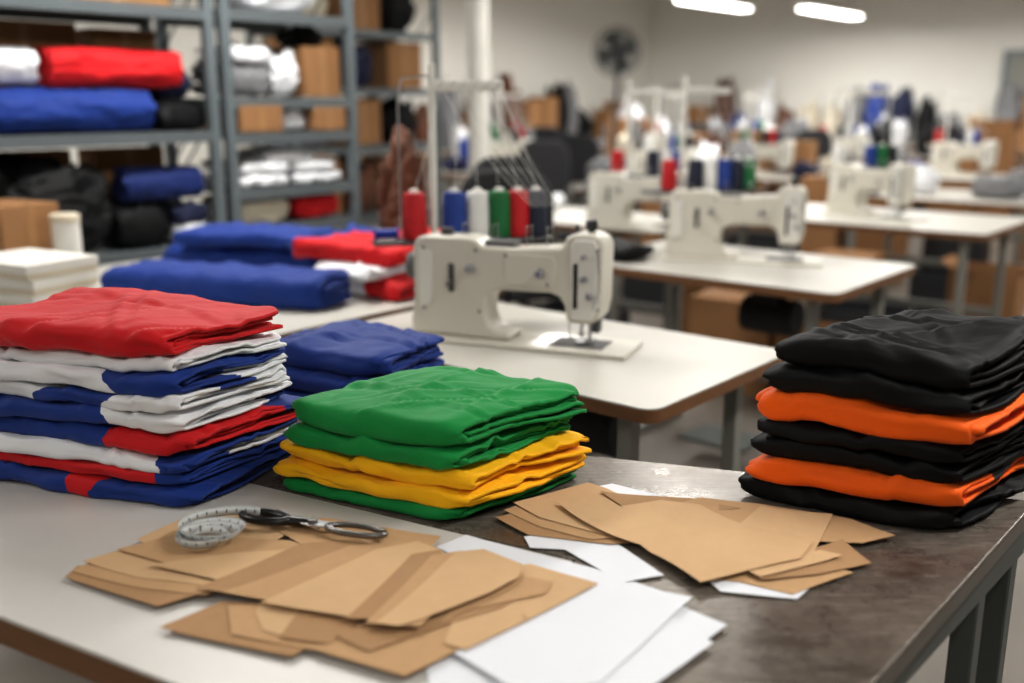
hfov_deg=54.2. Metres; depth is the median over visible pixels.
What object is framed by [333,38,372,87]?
fabric pile
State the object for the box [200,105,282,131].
cardboard box
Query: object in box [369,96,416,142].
fabric pile
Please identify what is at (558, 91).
fabric pile
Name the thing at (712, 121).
fabric pile
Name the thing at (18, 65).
roll
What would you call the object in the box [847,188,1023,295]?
table
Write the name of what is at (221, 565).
piece
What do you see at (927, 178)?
fabric pile
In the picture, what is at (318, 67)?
cardboard box
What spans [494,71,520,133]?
fabric pile
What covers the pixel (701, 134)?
cardboard box
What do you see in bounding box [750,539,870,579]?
piece
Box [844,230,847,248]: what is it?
crate
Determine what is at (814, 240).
cardboard box
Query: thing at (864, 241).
cardboard box
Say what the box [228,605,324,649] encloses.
piece
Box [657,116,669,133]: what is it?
fabric pile
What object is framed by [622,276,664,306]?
crate
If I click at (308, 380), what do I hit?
folded garment
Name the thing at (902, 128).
fabric pile
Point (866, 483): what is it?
folded garment
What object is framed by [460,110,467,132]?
cardboard box
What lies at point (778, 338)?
cardboard box
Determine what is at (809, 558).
piece
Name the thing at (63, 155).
cardboard box
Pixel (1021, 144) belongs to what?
cardboard box
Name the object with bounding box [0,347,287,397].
folded garment
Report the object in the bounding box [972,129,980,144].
thread cone
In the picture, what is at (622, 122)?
cardboard box
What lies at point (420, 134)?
fabric pile
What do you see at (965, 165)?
cardboard box
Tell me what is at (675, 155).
thread cone
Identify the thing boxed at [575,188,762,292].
table
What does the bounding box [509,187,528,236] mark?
thread cone
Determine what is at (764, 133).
thread cone
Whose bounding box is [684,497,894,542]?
piece
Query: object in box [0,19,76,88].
cardboard box
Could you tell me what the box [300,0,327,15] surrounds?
fabric pile
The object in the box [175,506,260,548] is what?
measuring tape
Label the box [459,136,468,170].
fabric pile
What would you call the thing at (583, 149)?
chair
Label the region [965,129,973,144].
thread cone
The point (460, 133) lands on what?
fabric pile
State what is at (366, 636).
piece
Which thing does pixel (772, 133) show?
thread cone
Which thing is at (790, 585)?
piece
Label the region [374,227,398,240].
thread spool
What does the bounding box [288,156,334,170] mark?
folded cloth
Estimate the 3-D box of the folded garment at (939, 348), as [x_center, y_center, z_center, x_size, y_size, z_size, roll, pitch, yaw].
[0.672,0.006,1.628,0.431,0.079,0.280,-11,17,-39]
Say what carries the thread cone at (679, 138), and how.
on the stand at (672, 94)
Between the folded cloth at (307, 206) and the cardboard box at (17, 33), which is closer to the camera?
the cardboard box at (17, 33)
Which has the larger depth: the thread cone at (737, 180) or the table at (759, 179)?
the table at (759, 179)
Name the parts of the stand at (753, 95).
post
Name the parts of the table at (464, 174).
leg, leg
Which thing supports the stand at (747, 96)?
on the table
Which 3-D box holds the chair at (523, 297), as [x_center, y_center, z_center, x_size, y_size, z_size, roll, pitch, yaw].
[0.085,-0.298,5.058,0.548,1.244,0.544,-7,15,-28]
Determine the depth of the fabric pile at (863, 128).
12.10 m
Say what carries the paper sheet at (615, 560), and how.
on the work table at (881, 621)
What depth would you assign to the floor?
4.36 m
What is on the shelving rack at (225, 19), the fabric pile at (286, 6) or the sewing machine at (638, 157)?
the fabric pile at (286, 6)
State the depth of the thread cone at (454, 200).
2.99 m
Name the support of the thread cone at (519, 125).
on the stand at (498, 96)
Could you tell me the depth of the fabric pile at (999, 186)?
6.81 m
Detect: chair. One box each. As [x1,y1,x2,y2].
[460,168,553,303]
[471,156,559,306]
[518,140,574,305]
[532,127,564,193]
[556,134,598,207]
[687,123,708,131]
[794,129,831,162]
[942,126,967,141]
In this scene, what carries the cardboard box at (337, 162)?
on the shelving rack at (361, 35)
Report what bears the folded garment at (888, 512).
on the work table at (881, 621)
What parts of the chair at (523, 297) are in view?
backrest, gas post, seat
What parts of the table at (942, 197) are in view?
leg, leg, cross rail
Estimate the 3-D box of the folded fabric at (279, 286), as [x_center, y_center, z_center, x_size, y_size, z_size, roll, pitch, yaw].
[-0.969,-0.197,3.367,0.868,0.121,0.210,4,14,17]
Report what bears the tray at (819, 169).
on the stand at (854, 92)
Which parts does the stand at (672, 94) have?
post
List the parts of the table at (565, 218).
leg, cross rail, leg, leg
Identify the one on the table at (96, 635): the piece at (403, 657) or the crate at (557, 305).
the piece at (403, 657)
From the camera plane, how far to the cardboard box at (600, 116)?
15.04 m
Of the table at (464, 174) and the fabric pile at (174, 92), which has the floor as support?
the table at (464, 174)
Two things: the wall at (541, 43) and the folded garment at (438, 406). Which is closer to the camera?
the folded garment at (438, 406)
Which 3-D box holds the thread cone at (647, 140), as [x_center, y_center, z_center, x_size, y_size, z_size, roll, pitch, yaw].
[1.063,-1.550,7.835,0.073,0.151,0.073,1,14,3]
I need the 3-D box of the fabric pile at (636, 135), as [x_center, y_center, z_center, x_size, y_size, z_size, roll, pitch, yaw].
[1.431,-2.425,11.744,0.157,0.520,0.159,11,18,39]
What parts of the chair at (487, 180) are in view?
backrest, post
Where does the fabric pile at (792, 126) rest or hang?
on the table
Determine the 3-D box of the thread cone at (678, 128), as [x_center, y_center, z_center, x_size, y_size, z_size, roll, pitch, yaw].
[1.962,-2.488,11.717,0.073,0.151,0.073,2,14,10]
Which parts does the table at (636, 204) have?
leg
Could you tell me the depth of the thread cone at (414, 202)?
2.96 m
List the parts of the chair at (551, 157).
arm, backrest, seat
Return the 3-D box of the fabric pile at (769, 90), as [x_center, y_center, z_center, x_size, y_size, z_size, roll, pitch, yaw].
[3.831,-3.523,15.158,0.272,0.972,0.260,11,17,39]
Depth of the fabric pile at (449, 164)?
9.33 m
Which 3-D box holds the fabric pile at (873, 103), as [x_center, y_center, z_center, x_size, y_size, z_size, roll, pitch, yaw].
[5.129,-3.199,14.065,0.280,0.855,0.290,11,17,39]
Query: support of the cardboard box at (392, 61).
on the shelving rack at (361, 35)
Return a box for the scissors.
[238,508,387,538]
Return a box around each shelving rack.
[0,0,226,265]
[154,0,360,227]
[245,0,442,228]
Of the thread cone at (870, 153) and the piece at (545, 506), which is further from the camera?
the thread cone at (870, 153)
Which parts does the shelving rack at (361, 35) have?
shelf, shelf, shelf, shelf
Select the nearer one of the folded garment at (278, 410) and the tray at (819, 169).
the folded garment at (278, 410)
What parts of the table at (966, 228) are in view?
leg, leg, cross rail, leg, leg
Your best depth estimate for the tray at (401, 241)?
2.99 m
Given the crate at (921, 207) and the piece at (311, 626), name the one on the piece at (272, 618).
the piece at (311, 626)
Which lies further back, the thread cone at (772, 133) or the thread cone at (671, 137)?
the thread cone at (772, 133)
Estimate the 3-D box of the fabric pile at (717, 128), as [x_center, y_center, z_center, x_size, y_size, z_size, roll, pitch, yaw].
[2.377,-2.273,11.332,0.156,0.419,0.180,11,17,39]
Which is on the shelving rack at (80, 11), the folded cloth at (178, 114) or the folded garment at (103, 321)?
the folded cloth at (178, 114)
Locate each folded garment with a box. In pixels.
[0,287,282,357]
[0,332,286,372]
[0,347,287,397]
[0,363,289,413]
[0,380,291,433]
[0,394,300,455]
[0,417,297,473]
[0,434,287,484]
[0,448,291,506]
[273,454,586,508]
[279,319,443,375]
[279,430,591,489]
[283,357,444,392]
[283,388,315,396]
[283,416,572,469]
[283,469,576,519]
[291,366,586,446]
[738,468,1023,528]
[745,451,1023,506]
[751,432,1023,482]
[755,386,1023,444]
[757,416,1023,462]
[762,361,1023,414]
[775,308,1023,389]
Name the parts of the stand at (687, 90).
post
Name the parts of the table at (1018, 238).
leg, cross rail, leg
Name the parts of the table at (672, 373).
motor, leg, leg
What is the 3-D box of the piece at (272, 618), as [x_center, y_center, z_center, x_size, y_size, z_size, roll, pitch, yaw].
[-0.280,0.347,1.245,0.128,0.003,0.062,6,15,24]
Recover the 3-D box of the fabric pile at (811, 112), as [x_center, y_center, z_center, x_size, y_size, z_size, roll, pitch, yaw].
[4.388,-3.261,14.789,0.263,0.636,0.261,11,17,39]
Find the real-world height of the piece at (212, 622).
0.004 m
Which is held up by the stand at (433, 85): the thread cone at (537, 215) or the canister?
the thread cone at (537, 215)
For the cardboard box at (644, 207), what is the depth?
8.84 m
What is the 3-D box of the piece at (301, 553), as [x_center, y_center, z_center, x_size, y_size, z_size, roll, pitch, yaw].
[-0.289,0.313,1.367,0.135,0.003,0.241,10,17,37]
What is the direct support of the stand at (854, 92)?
on the table at (966, 228)
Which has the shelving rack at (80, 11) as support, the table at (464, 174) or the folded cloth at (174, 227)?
the folded cloth at (174, 227)
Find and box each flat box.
[0,248,98,281]
[0,269,98,296]
[0,283,101,305]
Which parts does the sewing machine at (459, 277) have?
arm, plate, bed plate, needle plate, plate, pressure knob, thread lever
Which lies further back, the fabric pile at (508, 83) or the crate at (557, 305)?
the fabric pile at (508, 83)
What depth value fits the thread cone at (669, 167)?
4.62 m
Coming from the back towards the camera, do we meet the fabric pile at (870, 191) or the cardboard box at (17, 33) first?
the fabric pile at (870, 191)
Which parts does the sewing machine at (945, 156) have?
bed plate, plate, plate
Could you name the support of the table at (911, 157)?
on the floor
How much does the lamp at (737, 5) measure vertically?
0.786 m
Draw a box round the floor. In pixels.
[0,200,1023,682]
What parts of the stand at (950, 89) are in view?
post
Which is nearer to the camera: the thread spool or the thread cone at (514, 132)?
the thread spool
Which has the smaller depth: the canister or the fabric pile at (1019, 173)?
the canister
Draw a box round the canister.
[49,212,82,252]
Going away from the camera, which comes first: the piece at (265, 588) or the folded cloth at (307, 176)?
the piece at (265, 588)
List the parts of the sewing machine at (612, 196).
bed plate, plate, plate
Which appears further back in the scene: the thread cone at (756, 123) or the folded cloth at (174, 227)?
the thread cone at (756, 123)
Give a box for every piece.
[66,565,194,605]
[72,563,215,595]
[83,550,215,584]
[118,534,298,561]
[138,515,284,541]
[151,549,286,578]
[159,601,304,656]
[196,539,367,591]
[222,541,401,599]
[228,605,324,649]
[256,600,343,634]
[262,541,442,615]
[272,518,440,545]
[279,610,363,643]
[315,613,527,675]
[336,600,514,650]
[345,549,442,618]
[366,551,457,625]
[376,549,521,625]
[441,575,551,621]
[444,564,597,648]
[496,513,632,543]
[505,505,616,539]
[513,482,620,533]
[556,500,811,581]
[601,491,738,509]
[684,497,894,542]
[690,569,852,593]
[741,506,831,552]
[747,550,841,576]
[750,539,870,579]
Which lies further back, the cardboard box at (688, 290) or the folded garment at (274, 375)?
the cardboard box at (688, 290)
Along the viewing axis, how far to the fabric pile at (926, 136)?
11.83 m
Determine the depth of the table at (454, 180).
11.79 m
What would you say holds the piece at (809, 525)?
on the piece at (849, 530)
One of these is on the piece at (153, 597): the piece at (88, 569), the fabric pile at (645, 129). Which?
the piece at (88, 569)
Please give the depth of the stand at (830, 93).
10.70 m
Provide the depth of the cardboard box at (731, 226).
10.24 m
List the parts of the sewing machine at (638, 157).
plate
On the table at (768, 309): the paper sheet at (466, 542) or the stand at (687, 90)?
the stand at (687, 90)
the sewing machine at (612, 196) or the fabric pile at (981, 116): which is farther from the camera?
the fabric pile at (981, 116)
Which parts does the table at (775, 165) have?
leg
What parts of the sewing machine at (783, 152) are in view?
plate, bed plate, plate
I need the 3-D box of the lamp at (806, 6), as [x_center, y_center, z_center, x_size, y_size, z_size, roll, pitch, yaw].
[4.027,-4.502,12.522,0.236,0.786,1.680,11,17,39]
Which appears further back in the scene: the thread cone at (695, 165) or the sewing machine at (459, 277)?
the thread cone at (695, 165)
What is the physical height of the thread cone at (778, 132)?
0.151 m
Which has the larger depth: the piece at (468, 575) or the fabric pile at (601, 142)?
the fabric pile at (601, 142)
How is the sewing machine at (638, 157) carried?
on the table at (636, 204)
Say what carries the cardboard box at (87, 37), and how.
on the shelving rack at (80, 11)
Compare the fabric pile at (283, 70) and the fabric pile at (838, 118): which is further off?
the fabric pile at (838, 118)
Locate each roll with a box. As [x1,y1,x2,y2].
[0,46,39,83]
[0,86,156,133]
[36,46,183,88]
[111,165,204,201]
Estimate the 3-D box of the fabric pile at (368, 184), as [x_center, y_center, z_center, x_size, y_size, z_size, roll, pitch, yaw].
[-1.202,-1.185,7.451,0.344,0.436,0.329,11,17,39]
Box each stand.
[371,63,557,246]
[489,92,522,128]
[490,92,535,141]
[609,80,685,176]
[640,76,764,193]
[642,86,697,149]
[653,97,689,130]
[738,93,769,128]
[739,88,788,141]
[815,82,910,170]
[819,90,858,131]
[923,88,987,146]
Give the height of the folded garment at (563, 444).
0.048 m
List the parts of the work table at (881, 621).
apron rail, leg, leg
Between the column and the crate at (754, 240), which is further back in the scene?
the crate at (754, 240)
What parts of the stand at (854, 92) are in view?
post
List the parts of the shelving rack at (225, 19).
shelf, shelf, shelf, shelf, shelf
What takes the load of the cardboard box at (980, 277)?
on the floor
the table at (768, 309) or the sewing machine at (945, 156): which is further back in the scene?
the sewing machine at (945, 156)
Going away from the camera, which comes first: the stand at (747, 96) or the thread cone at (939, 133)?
the thread cone at (939, 133)
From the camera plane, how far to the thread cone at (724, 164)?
4.64 m
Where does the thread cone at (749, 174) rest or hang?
on the stand at (687, 90)
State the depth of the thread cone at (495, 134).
9.56 m
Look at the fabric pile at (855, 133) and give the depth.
10.67 m
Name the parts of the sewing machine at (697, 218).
bed plate, plate, needle plate, plate, pressure knob, thread lever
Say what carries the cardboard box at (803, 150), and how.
on the table at (759, 179)
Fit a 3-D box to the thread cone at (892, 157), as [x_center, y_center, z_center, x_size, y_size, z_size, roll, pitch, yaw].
[2.317,-1.132,6.104,0.073,0.151,0.073,1,14,3]
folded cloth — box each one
[100,195,170,247]
[152,96,204,130]
[154,199,209,224]
[165,222,203,239]
[190,62,271,96]
[193,40,269,63]
[200,157,288,174]
[201,194,288,223]
[202,172,288,187]
[222,146,312,161]
[270,169,341,182]
[282,109,305,129]
[282,193,339,217]
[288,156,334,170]
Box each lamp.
[676,0,754,10]
[794,0,865,18]
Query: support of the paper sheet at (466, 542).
on the work table at (881, 621)
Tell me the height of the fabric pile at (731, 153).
0.395 m
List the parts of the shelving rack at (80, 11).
shelf, shelf, shelf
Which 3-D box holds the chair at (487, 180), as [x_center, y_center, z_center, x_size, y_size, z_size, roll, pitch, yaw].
[-0.035,-0.065,4.095,0.548,1.244,0.544,2,14,10]
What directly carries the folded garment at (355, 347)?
on the folded garment at (308, 380)
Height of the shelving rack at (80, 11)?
2.450 m
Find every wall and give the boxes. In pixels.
[0,0,651,212]
[648,0,1023,174]
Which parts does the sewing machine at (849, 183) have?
arm, bed plate, plate, needle plate, plate, pressure knob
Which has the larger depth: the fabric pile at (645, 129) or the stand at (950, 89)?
the fabric pile at (645, 129)
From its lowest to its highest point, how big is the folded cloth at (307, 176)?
0.074 m
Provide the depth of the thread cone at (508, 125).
11.91 m
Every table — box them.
[0,479,572,682]
[97,258,502,337]
[249,456,1023,682]
[366,302,782,470]
[442,170,570,205]
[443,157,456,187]
[498,206,671,330]
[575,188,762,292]
[585,240,915,455]
[721,172,800,244]
[738,203,1023,316]
[769,163,782,231]
[844,154,930,162]
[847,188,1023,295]
[906,173,1023,265]
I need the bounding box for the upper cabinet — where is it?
[1000,50,1023,97]
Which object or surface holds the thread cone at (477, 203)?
on the stand at (433, 85)
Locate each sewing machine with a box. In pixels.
[405,219,641,359]
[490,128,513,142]
[490,135,532,156]
[580,163,687,233]
[624,143,699,174]
[647,128,691,150]
[659,177,821,266]
[727,136,794,177]
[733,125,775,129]
[818,157,928,222]
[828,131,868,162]
[928,137,998,177]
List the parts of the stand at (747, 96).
post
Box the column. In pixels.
[467,0,489,175]
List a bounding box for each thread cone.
[403,189,426,240]
[443,188,466,232]
[466,187,488,235]
[488,187,509,237]
[490,122,495,131]
[492,128,498,140]
[506,122,511,133]
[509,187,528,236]
[512,128,518,142]
[517,122,522,128]
[519,128,525,137]
[527,186,547,236]
[611,148,623,171]
[643,134,651,149]
[646,148,658,176]
[659,149,670,176]
[661,157,676,189]
[668,134,676,150]
[670,123,676,134]
[671,149,679,169]
[676,123,680,134]
[677,134,680,148]
[685,134,692,148]
[687,157,702,188]
[703,157,717,189]
[717,157,731,189]
[730,157,743,189]
[740,129,747,139]
[743,157,755,189]
[753,120,758,129]
[759,120,763,129]
[760,129,768,144]
[768,129,775,144]
[775,129,781,143]
[832,143,844,163]
[837,125,844,137]
[844,126,847,137]
[852,125,856,132]
[863,143,876,166]
[876,143,887,168]
[887,143,897,168]
[934,129,943,142]
[956,129,965,142]
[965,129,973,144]
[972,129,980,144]
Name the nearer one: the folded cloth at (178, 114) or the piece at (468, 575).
the piece at (468, 575)
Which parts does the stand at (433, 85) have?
post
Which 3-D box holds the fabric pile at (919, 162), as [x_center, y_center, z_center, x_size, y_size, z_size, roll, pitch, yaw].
[3.800,-1.661,9.473,0.168,0.101,0.176,11,17,39]
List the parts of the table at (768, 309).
leg, cross rail, motor, leg, leg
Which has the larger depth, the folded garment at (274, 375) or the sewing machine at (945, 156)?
the sewing machine at (945, 156)
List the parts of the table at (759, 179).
leg, cross rail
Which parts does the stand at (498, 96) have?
post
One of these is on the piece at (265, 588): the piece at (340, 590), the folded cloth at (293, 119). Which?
the piece at (340, 590)
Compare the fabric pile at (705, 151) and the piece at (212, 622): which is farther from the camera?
the fabric pile at (705, 151)
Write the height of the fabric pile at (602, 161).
0.258 m
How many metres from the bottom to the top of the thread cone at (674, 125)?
0.151 m
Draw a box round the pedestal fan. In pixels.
[592,26,641,149]
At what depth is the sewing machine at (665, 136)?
11.45 m
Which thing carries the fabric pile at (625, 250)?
on the table at (768, 309)
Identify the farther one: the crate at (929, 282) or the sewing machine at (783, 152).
the sewing machine at (783, 152)
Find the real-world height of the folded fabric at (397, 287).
0.094 m
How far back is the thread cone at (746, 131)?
9.20 m
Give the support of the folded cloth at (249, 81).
on the shelving rack at (225, 19)
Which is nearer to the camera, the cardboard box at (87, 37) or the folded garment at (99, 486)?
the folded garment at (99, 486)
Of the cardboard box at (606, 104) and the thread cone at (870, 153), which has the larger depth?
the cardboard box at (606, 104)
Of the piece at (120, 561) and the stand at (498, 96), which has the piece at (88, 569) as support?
the piece at (120, 561)
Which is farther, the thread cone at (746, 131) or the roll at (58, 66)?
the thread cone at (746, 131)
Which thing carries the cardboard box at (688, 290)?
on the floor
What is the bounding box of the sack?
[378,124,428,229]
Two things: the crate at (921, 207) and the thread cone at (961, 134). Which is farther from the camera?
the crate at (921, 207)
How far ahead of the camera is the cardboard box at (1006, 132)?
11.02 m
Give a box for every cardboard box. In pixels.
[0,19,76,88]
[0,149,70,167]
[0,198,58,251]
[75,28,155,49]
[77,146,163,201]
[102,0,169,5]
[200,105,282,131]
[261,37,333,47]
[271,46,340,96]
[296,107,345,129]
[313,155,329,157]
[321,0,379,30]
[322,98,380,144]
[331,160,341,213]
[355,41,421,88]
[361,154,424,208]
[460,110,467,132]
[520,100,542,128]
[528,97,557,128]
[593,110,619,138]
[603,101,622,109]
[606,118,652,156]
[621,201,663,243]
[681,284,709,333]
[687,105,713,123]
[689,288,793,396]
[692,132,709,145]
[725,152,736,234]
[729,129,778,231]
[774,321,831,347]
[783,141,817,174]
[800,175,844,253]
[813,248,886,300]
[854,162,914,284]
[927,144,981,213]
[941,254,1023,316]
[966,116,1023,216]
[1012,161,1023,262]
[1019,108,1023,149]
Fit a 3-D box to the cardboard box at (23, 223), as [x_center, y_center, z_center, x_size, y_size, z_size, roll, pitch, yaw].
[-1.887,-0.374,3.743,0.302,0.292,0.240,7,15,28]
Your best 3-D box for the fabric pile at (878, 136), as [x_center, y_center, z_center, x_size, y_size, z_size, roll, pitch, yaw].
[3.695,-2.010,9.970,0.184,0.546,0.158,11,18,39]
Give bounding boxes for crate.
[529,298,629,323]
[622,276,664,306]
[724,232,790,251]
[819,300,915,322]
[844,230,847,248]
[908,264,949,309]
[912,204,927,210]
[921,237,991,262]
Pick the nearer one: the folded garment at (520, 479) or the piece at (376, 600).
the piece at (376, 600)
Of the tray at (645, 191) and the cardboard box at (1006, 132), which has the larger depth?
the cardboard box at (1006, 132)
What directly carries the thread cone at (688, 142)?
on the stand at (672, 94)
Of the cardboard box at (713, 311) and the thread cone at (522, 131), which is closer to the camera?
the cardboard box at (713, 311)
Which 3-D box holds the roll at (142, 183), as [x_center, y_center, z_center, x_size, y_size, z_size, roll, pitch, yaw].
[-1.580,-0.711,4.467,0.169,0.149,0.406,12,18,42]
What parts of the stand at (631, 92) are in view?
post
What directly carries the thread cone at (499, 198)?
on the stand at (433, 85)
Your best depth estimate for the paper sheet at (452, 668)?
1.17 m
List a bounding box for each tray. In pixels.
[371,235,553,246]
[640,189,759,193]
[815,168,829,170]
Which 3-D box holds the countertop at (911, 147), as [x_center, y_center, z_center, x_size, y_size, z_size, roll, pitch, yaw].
[5.244,-2.325,14.186,6.400,0.900,0.700,11,17,39]
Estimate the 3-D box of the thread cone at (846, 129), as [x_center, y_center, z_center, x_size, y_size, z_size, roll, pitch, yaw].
[3.610,-2.255,10.753,0.073,0.151,0.073,2,14,10]
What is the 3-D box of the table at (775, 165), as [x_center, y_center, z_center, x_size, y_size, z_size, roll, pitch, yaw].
[3.470,-1.444,10.625,1.300,0.860,0.800,11,17,39]
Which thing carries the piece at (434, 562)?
on the piece at (376, 600)
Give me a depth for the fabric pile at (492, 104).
13.18 m
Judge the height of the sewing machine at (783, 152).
0.352 m
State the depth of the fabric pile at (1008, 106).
12.82 m
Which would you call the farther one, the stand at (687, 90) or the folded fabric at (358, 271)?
the stand at (687, 90)
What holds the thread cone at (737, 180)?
on the stand at (687, 90)
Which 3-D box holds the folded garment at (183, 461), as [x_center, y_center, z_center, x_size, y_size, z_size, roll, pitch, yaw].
[-0.683,0.154,1.773,0.550,0.049,0.281,4,14,17]
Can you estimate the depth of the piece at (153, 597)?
1.32 m
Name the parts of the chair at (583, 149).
post, backrest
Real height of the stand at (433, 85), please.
0.764 m
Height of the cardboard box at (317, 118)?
0.112 m
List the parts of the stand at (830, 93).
post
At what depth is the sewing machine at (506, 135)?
11.49 m
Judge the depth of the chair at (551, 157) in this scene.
7.12 m
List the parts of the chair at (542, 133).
backrest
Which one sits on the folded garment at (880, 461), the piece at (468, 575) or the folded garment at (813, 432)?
the folded garment at (813, 432)
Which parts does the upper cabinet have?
door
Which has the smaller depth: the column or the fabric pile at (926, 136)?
the column
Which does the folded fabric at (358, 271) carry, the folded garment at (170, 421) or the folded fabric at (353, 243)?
the folded fabric at (353, 243)
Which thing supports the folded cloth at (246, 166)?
on the folded cloth at (261, 179)
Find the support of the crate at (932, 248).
on the floor
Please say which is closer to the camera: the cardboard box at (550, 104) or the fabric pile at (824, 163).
the fabric pile at (824, 163)
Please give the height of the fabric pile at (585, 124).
0.505 m
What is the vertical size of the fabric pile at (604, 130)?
0.321 m
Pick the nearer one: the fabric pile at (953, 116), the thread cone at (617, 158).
the thread cone at (617, 158)
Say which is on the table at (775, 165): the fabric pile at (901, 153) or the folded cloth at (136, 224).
the fabric pile at (901, 153)
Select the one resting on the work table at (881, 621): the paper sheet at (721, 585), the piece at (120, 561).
the paper sheet at (721, 585)
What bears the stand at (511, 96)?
on the table at (464, 174)
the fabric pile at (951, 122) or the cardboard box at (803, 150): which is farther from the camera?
the fabric pile at (951, 122)
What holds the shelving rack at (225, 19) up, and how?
on the floor
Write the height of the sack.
0.571 m
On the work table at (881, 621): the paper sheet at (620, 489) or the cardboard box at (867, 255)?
the paper sheet at (620, 489)
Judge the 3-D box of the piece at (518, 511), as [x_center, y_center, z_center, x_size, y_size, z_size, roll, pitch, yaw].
[0.100,0.275,1.558,0.224,0.003,0.110,8,16,31]
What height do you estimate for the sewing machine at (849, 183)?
0.352 m
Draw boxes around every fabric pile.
[0,153,112,253]
[143,71,192,98]
[228,0,314,13]
[248,41,298,96]
[274,25,322,46]
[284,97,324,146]
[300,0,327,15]
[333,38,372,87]
[335,154,377,212]
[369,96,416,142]
[379,0,416,31]
[412,102,428,150]
[440,76,460,150]
[442,156,465,172]
[451,123,466,157]
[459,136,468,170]
[489,76,493,122]
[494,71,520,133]
[519,129,534,139]
[545,81,568,134]
[553,192,564,207]
[564,78,578,133]
[577,108,593,135]
[587,155,610,177]
[596,138,606,148]
[601,125,606,147]
[612,237,653,261]
[617,132,632,156]
[618,96,644,117]
[631,113,641,149]
[641,124,650,146]
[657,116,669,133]
[695,135,713,146]
[696,140,718,160]
[706,116,721,131]
[709,131,724,158]
[713,75,735,126]
[715,123,729,151]
[727,137,755,158]
[729,112,749,129]
[755,76,774,126]
[774,103,794,129]
[782,117,800,140]
[791,160,819,179]
[795,116,809,128]
[798,99,818,128]
[819,154,831,174]
[821,103,841,136]
[844,85,867,129]
[845,131,859,162]
[857,125,868,144]
[865,83,888,132]
[867,120,879,138]
[868,190,880,193]
[872,112,892,145]
[878,113,908,150]
[890,86,914,143]
[898,149,906,157]
[907,161,922,164]
[914,165,940,193]
[915,95,937,137]
[916,122,945,156]
[940,112,962,125]
[948,119,960,125]
[965,112,988,128]
[970,175,1023,198]
[995,82,1021,119]
[1007,168,1023,177]
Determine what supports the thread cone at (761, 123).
on the stand at (747, 96)
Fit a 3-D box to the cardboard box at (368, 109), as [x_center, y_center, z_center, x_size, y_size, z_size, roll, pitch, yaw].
[-1.209,-1.616,7.330,0.362,0.332,0.340,11,17,39]
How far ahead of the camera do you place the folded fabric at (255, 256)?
3.77 m
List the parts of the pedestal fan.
blade, blade, motor, blade, blade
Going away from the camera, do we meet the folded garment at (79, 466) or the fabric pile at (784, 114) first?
the folded garment at (79, 466)
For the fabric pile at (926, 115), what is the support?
on the countertop
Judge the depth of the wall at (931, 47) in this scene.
14.71 m
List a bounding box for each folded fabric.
[100,259,351,310]
[162,243,322,267]
[172,221,336,248]
[287,221,440,267]
[314,260,405,281]
[344,272,414,301]
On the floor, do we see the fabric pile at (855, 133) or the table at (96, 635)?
the table at (96, 635)
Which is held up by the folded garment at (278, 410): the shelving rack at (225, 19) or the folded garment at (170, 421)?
the folded garment at (170, 421)
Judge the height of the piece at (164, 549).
0.003 m
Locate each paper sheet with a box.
[426,570,726,682]
[437,535,689,601]
[454,563,691,682]
[524,535,662,581]
[601,484,665,496]
[601,617,712,682]
[708,579,808,598]
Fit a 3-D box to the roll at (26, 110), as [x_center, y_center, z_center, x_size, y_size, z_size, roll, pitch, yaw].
[-1.820,-0.953,4.111,0.194,0.183,0.714,11,18,39]
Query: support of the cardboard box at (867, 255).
on the floor
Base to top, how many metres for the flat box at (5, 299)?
0.046 m
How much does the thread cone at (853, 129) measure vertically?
0.151 m
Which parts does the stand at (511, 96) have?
post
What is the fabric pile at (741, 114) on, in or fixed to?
on the countertop
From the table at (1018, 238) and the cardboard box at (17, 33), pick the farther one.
the table at (1018, 238)
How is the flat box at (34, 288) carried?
on the flat box at (5, 299)
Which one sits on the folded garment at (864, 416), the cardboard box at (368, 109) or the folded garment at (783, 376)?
the folded garment at (783, 376)
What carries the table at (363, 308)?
on the floor
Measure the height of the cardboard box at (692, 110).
0.540 m
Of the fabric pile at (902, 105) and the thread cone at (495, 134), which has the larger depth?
the fabric pile at (902, 105)
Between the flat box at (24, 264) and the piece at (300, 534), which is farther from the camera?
the flat box at (24, 264)
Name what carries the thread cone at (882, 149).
on the stand at (854, 92)
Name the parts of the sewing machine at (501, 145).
plate, plate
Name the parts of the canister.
lid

